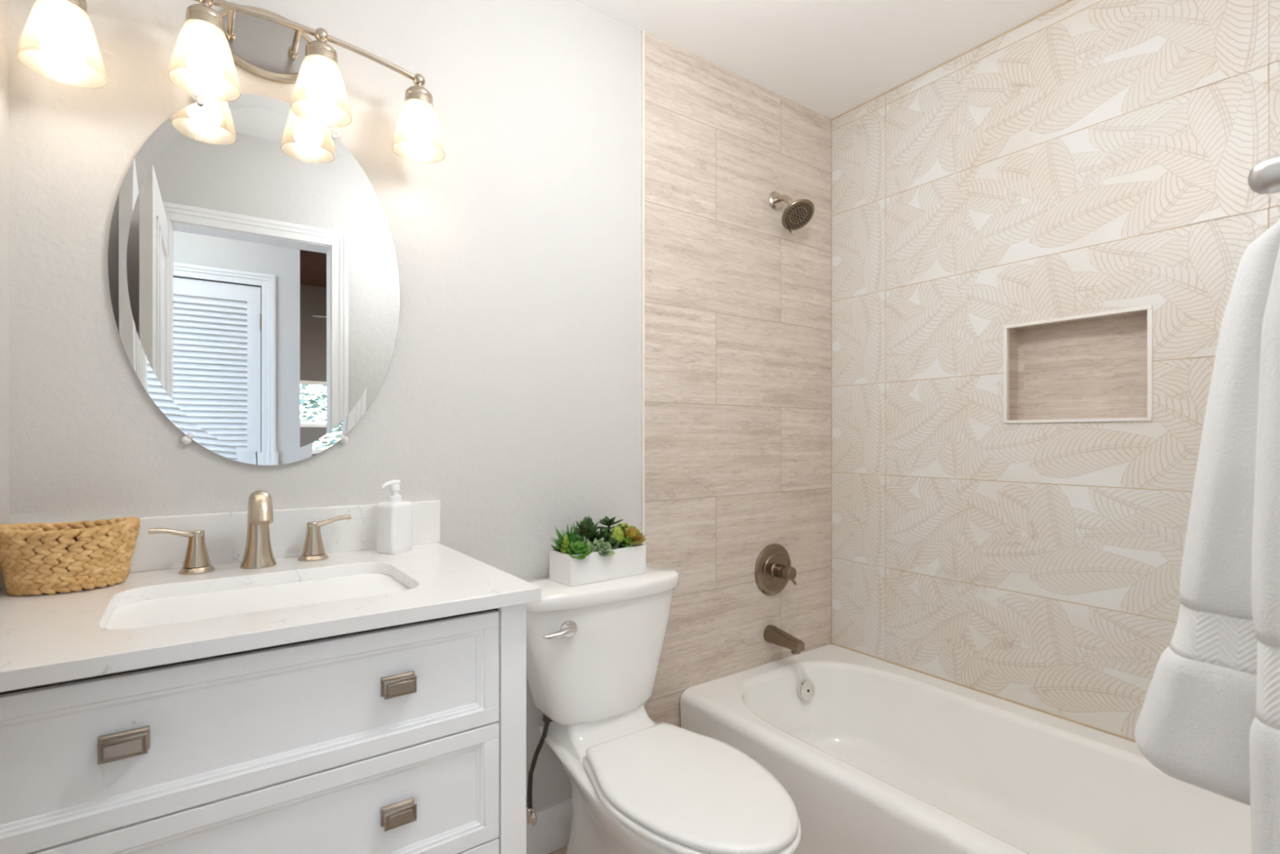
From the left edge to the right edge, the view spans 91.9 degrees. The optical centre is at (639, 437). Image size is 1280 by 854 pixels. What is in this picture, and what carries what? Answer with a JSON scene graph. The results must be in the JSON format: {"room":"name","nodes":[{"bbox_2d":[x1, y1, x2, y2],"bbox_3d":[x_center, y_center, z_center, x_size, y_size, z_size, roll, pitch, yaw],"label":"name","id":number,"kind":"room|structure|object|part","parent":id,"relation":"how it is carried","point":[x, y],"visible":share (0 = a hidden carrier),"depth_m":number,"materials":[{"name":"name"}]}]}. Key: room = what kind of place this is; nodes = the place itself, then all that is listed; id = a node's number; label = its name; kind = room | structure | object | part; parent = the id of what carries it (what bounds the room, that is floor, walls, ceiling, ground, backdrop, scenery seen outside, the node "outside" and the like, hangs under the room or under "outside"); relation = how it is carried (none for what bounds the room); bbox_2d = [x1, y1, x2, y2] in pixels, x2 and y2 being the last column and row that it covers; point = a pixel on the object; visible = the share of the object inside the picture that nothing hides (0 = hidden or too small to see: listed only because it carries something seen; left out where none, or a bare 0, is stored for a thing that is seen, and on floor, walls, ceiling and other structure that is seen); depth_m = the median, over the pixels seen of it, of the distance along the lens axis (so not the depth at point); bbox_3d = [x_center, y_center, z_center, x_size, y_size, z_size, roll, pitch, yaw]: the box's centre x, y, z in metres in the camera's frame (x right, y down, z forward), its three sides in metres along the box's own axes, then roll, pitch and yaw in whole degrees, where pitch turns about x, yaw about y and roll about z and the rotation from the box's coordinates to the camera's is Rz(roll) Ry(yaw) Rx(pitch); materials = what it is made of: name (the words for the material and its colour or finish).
{"room":"bathroom","nodes":[
{"label":"bathroom","id":0,"kind":"room"},
{"bbox_2d":[0,0,8,590],"bbox_3d":[-0.683,-0.052,0.408,0.100,2.365,1.600,0,0,-36],"label":"wall","id":1,"kind":"structure","parent":0,"point":[4,4],"depth_m":1.06,"materials":[{"name":"white paint"}]},
{"bbox_2d":[8,0,831,812],"bbox_3d":[-0.212,-0.052,1.786,2.471,2.365,0.108,0,0,-36],"label":"wall","id":2,"kind":"structure","parent":0,"point":[508,397],"depth_m":1.68,"materials":[{"name":"white paint"}]},
{"bbox_2d":[16,0,444,163],"bbox_3d":[-0.750,-0.759,1.237,0.697,0.283,0.176,0,0,-36],"label":"vanity light","id":3,"kind":"object","parent":2,"relation":"attached to","point":[58,42],"visible":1,"depth_m":1.22,"materials":[{"name":"white glass"}]},
{"bbox_3d":[-0.969,-0.672,1.040,0.112,0.108,0.112,0,0,-36],"label":"lamp shade","id":4,"kind":"part","parent":3,"relation":"part of","materials":[{"name":"white glass"}]},
{"bbox_3d":[-0.969,-0.674,1.040,0.059,0.088,0.059,0,0,-36],"label":"light bulb","id":5,"kind":"part","parent":3,"relation":"part of","materials":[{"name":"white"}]},
{"bbox_3d":[-0.810,-0.711,1.154,0.112,0.108,0.112,0,0,-36],"label":"lamp shade","id":6,"kind":"part","parent":3,"relation":"part of","materials":[{"name":"white glass"}]},
{"bbox_3d":[-0.810,-0.713,1.154,0.059,0.088,0.059,0,0,-36],"label":"light bulb","id":7,"kind":"part","parent":3,"relation":"part of","materials":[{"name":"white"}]},
{"bbox_3d":[-0.807,-0.821,1.222,0.018,0.018,0.106,0,0,-36],"label":"post","id":8,"kind":"part","parent":3,"relation":"part of","materials":[{"name":"silver metal"}]},
{"bbox_3d":[-0.783,-0.830,1.303,0.174,0.116,0.001,0,0,-36],"label":"plate","id":9,"kind":"part","parent":3,"relation":"part of","materials":[{"name":"silver metal"}]},
{"bbox_3d":[-0.715,-0.824,1.287,0.018,0.018,0.106,0,0,-36],"label":"post","id":10,"kind":"part","parent":3,"relation":"part of","materials":[{"name":"silver metal"}]},
{"bbox_3d":[-0.652,-0.719,1.268,0.059,0.088,0.059,0,0,-36],"label":"light bulb","id":11,"kind":"part","parent":3,"relation":"part of","materials":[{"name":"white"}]},
{"bbox_3d":[-0.652,-0.717,1.268,0.112,0.108,0.112,0,0,-36],"label":"lamp shade","id":12,"kind":"part","parent":3,"relation":"part of","materials":[{"name":"white glass"}]},
{"bbox_3d":[-0.493,-0.690,1.381,0.112,0.108,0.112,0,0,-36],"label":"lamp shade","id":13,"kind":"part","parent":3,"relation":"part of","materials":[{"name":"white glass"}]},
{"bbox_3d":[-0.493,-0.692,1.381,0.059,0.088,0.059,0,0,-36],"label":"light bulb","id":14,"kind":"part","parent":3,"relation":"part of","materials":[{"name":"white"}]},
{"bbox_2d":[47,499,439,573],"bbox_3d":[-0.795,0.204,1.300,0.745,0.102,0.020,0,0,-36],"label":"backsplash","id":15,"kind":"structure","parent":2,"relation":"attached to","point":[225,533],"depth_m":1.31,"materials":[{"name":"stone"}]},
{"bbox_2d":[107,93,399,465],"bbox_3d":[-0.780,-0.330,1.308,0.525,0.777,0.018,0,0,-36],"label":"oval mirror","id":16,"kind":"object","parent":2,"relation":"attached to","point":[253,274],"visible":0.95,"depth_m":1.29,"materials":[{"name":"silver mirror"}]},
{"bbox_2d":[526,798,537,825],"bbox_3d":[-0.289,0.978,1.613,0.042,0.042,0.069,0,0,-36],"label":"shutoff valve","id":17,"kind":"object","parent":2,"relation":"attached to","point":[531,817],"visible":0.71,"depth_m":1.60,"materials":[{"name":"silver metal"}]},
{"bbox_2d":[526,797,573,853],"bbox_3d":[-0.248,1.072,1.694,0.628,0.116,0.016,0,0,-36],"label":"baseboard","id":18,"kind":"structure","parent":2,"relation":"attached to","point":[550,833],"depth_m":1.69,"materials":[{"name":"white wood"}]},
{"bbox_2d":[640,30,644,704],"bbox_3d":[0.008,-0.052,1.881,0.007,2.365,0.010,0,0,-36],"label":"trim","id":19,"kind":"structure","parent":2,"relation":"attached to","point":[642,32],"depth_m":1.88,"materials":[{"name":"metal"}]},
{"bbox_2d":[754,543,796,595],"bbox_3d":[0.501,0.470,2.174,0.184,0.184,0.092,0,0,-36],"label":"shower valve","id":20,"kind":"object","parent":2,"relation":"attached to","point":[774,570],"visible":1,"depth_m":2.18,"materials":[{"name":"silver metal"}]},
{"bbox_3d":[0.509,0.477,2.170,0.068,0.075,0.076,0,0,-36],"label":"handle","id":21,"kind":"part","parent":20,"relation":"part of","materials":[{"name":"silver metal"}]},
{"bbox_2d":[763,624,804,653],"bbox_3d":[0.501,0.698,2.143,0.060,0.067,0.142,0,0,-36],"label":"tub spout","id":22,"kind":"object","parent":2,"relation":"attached to","point":[772,633],"visible":1,"depth_m":2.13,"materials":[{"name":"silver metal"}]},
{"bbox_2d":[768,191,814,232],"bbox_3d":[0.531,-0.799,2.161,0.119,0.164,0.147,0,0,-36],"label":"showerhead","id":23,"kind":"object","parent":2,"relation":"attached to","point":[797,213],"visible":1,"depth_m":2.15,"materials":[{"name":"silver metal"}]},
{"bbox_3d":[0.514,-0.826,2.185,0.029,0.069,0.087,0,0,-36],"label":"arm","id":24,"kind":"part","parent":23,"relation":"part of","materials":[{"name":"silver metal"}]},
{"bbox_2d":[547,844,567,853],"bbox_3d":[1.285,1.180,-0.335,4.500,0.100,5.300,0,0,-36],"label":"floor","id":25,"kind":"structure","parent":0,"point":[562,850],"depth_m":1.69,"materials":[{"name":"tile"}]},
{"bbox_2d":[0,573,526,853],"bbox_3d":[-0.646,0.704,1.070,0.725,0.852,0.560,0,0,-36],"label":"vanity cabinet","id":26,"kind":"object","parent":25,"relation":"on","point":[409,738],"visible":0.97,"depth_m":0.87,"materials":[{"name":"wood"}]},
{"bbox_3d":[-0.627,0.374,0.752,0.049,0.028,0.022,0,0,-36],"label":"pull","id":27,"kind":"part","parent":26,"relation":"part of","materials":[{"name":"metal"}]},
{"bbox_3d":[-0.504,0.382,0.848,0.604,0.132,0.008,0,0,-36],"label":"moulding","id":28,"kind":"part","parent":26,"relation":"part of","materials":[{"name":"white wood"}]},
{"bbox_3d":[-0.508,0.572,0.853,0.656,0.191,0.020,0,0,-36],"label":"drawer","id":29,"kind":"part","parent":26,"relation":"part of","materials":[{"name":"white wood"}]},
{"bbox_2d":[0,542,541,692],"bbox_3d":[-0.637,0.267,1.072,0.745,0.023,0.573,0,0,-36],"label":"countertop","id":30,"kind":"structure","parent":26,"relation":"on","point":[46,638],"depth_m":0.92,"materials":[{"name":"stone"}]},
{"bbox_2d":[0,516,140,595],"bbox_3d":[-0.973,0.198,1.056,0.188,0.114,0.145,0,0,-40],"label":"woven basket","id":31,"kind":"object","parent":30,"relation":"on","point":[37,558],"visible":1,"depth_m":1.01,"materials":[{"name":"beige wicker"}]},
{"bbox_2d":[148,489,351,574],"bbox_3d":[-0.747,0.178,1.215,0.344,0.153,0.132,0,0,-36],"label":"faucet","id":32,"kind":"object","parent":30,"relation":"on","point":[258,553],"visible":1,"depth_m":1.21,"materials":[{"name":"silver metal"}]},
{"bbox_3d":[-0.866,0.205,1.166,0.094,0.078,0.044,0,0,-36],"label":"lever","id":33,"kind":"part","parent":32,"relation":"part of","materials":[{"name":"silver metal"}]},
{"bbox_3d":[-0.845,0.250,1.181,0.057,0.010,0.057,0,0,-36],"label":"handle","id":34,"kind":"part","parent":32,"relation":"part of","materials":[{"name":"silver metal"}]},
{"bbox_3d":[-0.743,0.178,1.210,0.062,0.153,0.120,0,0,-36],"label":"spout","id":35,"kind":"part","parent":32,"relation":"part of","materials":[{"name":"silver metal"}]},
{"bbox_3d":[-0.687,0.250,1.304,0.057,0.010,0.057,0,0,-36],"label":"handle","id":36,"kind":"part","parent":32,"relation":"part of","materials":[{"name":"silver metal"}]},
{"bbox_3d":[-0.667,0.205,1.318,0.094,0.078,0.044,0,0,-36],"label":"lever","id":37,"kind":"part","parent":32,"relation":"part of","materials":[{"name":"silver metal"}]},
{"bbox_2d":[376,479,413,554],"bbox_3d":[-0.552,0.174,1.390,0.054,0.161,0.068,0,0,22],"label":"soap dispenser","id":38,"kind":"object","parent":30,"relation":"on","point":[394,517],"visible":1,"depth_m":1.37,"materials":[{"name":"white plastic"}]},
{"bbox_3d":[-0.504,0.572,0.848,0.604,0.140,0.008,0,0,-36],"label":"moulding","id":39,"kind":"part","parent":26,"relation":"part of","materials":[{"name":"white wood"}]},
{"bbox_3d":[-0.365,0.572,0.940,0.049,0.028,0.022,0,0,-36],"label":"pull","id":40,"kind":"part","parent":26,"relation":"part of","materials":[{"name":"metal"}]},
{"bbox_3d":[-0.365,0.376,0.940,0.049,0.028,0.022,0,0,-36],"label":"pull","id":41,"kind":"part","parent":26,"relation":"part of","materials":[{"name":"metal"}]},
{"bbox_3d":[-0.508,0.850,0.853,0.656,0.360,0.020,0,0,-36],"label":"drawer","id":42,"kind":"part","parent":26,"relation":"part of","materials":[{"name":"white wood"}]},
{"bbox_2d":[524,563,801,853],"bbox_3d":[0.046,0.752,1.434,0.487,0.756,0.755,0,0,-36],"label":"toilet","id":43,"kind":"object","parent":25,"relation":"on","point":[640,784],"visible":0.89,"depth_m":1.49,"materials":[{"name":"ceramic"}]},
{"bbox_3d":[-0.189,0.465,1.486,0.098,0.043,0.038,0,0,-36],"label":"flush lever","id":44,"kind":"part","parent":43,"relation":"part of","materials":[{"name":"silver metal"}]},
{"bbox_2d":[549,515,646,586],"bbox_3d":[-0.109,0.292,1.665,0.283,0.164,0.143,0,0,-36],"label":"succulent planter","id":45,"kind":"object","parent":43,"relation":"on","point":[619,552],"visible":1,"depth_m":1.63,"materials":[{"name":"ceramic"}]},
{"bbox_3d":[-0.111,0.335,1.674,0.248,0.078,0.104,0,0,-40],"label":"pot","id":46,"kind":"part","parent":45,"relation":"part of","materials":[{"name":"white ceramic"}]},
{"bbox_3d":[-0.093,0.756,1.628,0.256,0.088,0.245,0,0,-36],"label":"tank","id":47,"kind":"part","parent":43,"relation":"part of","materials":[{"name":"ceramic"}]},
{"bbox_3d":[-0.114,0.567,1.657,0.464,0.298,0.194,0,0,-36],"label":"tank","id":48,"kind":"part","parent":43,"relation":"part of","materials":[{"name":"ceramic"}]},
{"bbox_3d":[-0.112,0.396,1.654,0.487,0.042,0.214,0,0,-36],"label":"tank lid","id":49,"kind":"part","parent":43,"relation":"part of","materials":[{"name":"ceramic"}]},
{"bbox_3d":[0.044,0.953,1.436,0.354,0.354,0.737,0,0,-36],"label":"bowl","id":50,"kind":"part","parent":43,"relation":"part of","materials":[{"name":"ceramic"}]},
{"bbox_3d":[0.114,0.746,1.339,0.356,0.018,0.510,0,0,-36],"label":"lid","id":51,"kind":"part","parent":43,"relation":"part of","materials":[{"name":"plastic"}]},
{"bbox_3d":[0.115,0.765,1.338,0.366,0.016,0.518,0,0,-36],"label":"seat","id":52,"kind":"part","parent":43,"relation":"part of","materials":[{"name":"plastic"}]},
{"bbox_2d":[680,644,1251,853],"bbox_3d":[0.859,0.964,1.583,0.764,0.332,1.469,0,0,-36],"label":"bathtub","id":53,"kind":"object","parent":25,"relation":"on","point":[872,755],"visible":0.88,"depth_m":1.71,"materials":[{"name":"ceramic"}]},
{"bbox_3d":[0.581,0.884,2.170,0.072,0.074,0.031,0,0,-36],"label":"overflow plate","id":54,"kind":"part","parent":53,"relation":"part of","materials":[{"name":"silver metal"}]},
{"bbox_2d":[573,0,1068,119],"bbox_3d":[0.292,-1.285,1.168,2.571,0.100,1.700,0,0,-36],"label":"ceiling","id":55,"kind":"structure","parent":0,"point":[829,58],"depth_m":1.89,"materials":[{"name":"white paint"}]},
{"bbox_2d":[831,0,1279,742],"bbox_3d":[1.244,-0.052,1.788,0.111,2.365,1.600,0,0,-36],"label":"wall","id":56,"kind":"structure","parent":0,"point":[1041,234],"depth_m":1.82,"materials":[{"name":"beige tile"}]},
{"bbox_3d":[1.218,-0.193,1.744,0.018,0.298,0.362,0,0,-36],"label":"trim","id":57,"kind":"part","parent":56,"relation":"part of","materials":[{"name":"tile"}]},
{"bbox_3d":[0.752,-0.053,0.526,2.571,2.365,0.120,0,0,-36],"label":"wall","id":58,"kind":"structure","parent":0,"visible":0},
{"bbox_2d":[1248,155,1279,194],"bbox_3d":[0.622,-0.246,0.566,0.056,0.068,0.096,0,0,-36],"label":"towel hook","id":59,"kind":"object","parent":58,"relation":"attached to","point":[1264,178],"visible":1,"depth_m":0.59,"materials":[{"name":"silver metal"}]},
{"bbox_2d":[1134,219,1279,853],"bbox_3d":[0.585,0.086,0.606,0.187,0.628,0.180,0,0,-36],"label":"bath towel","id":60,"kind":"object","parent":59,"relation":"hanging from","point":[1209,718],"visible":1,"depth_m":0.60,"materials":[{"name":"white fabric"}]}
]}

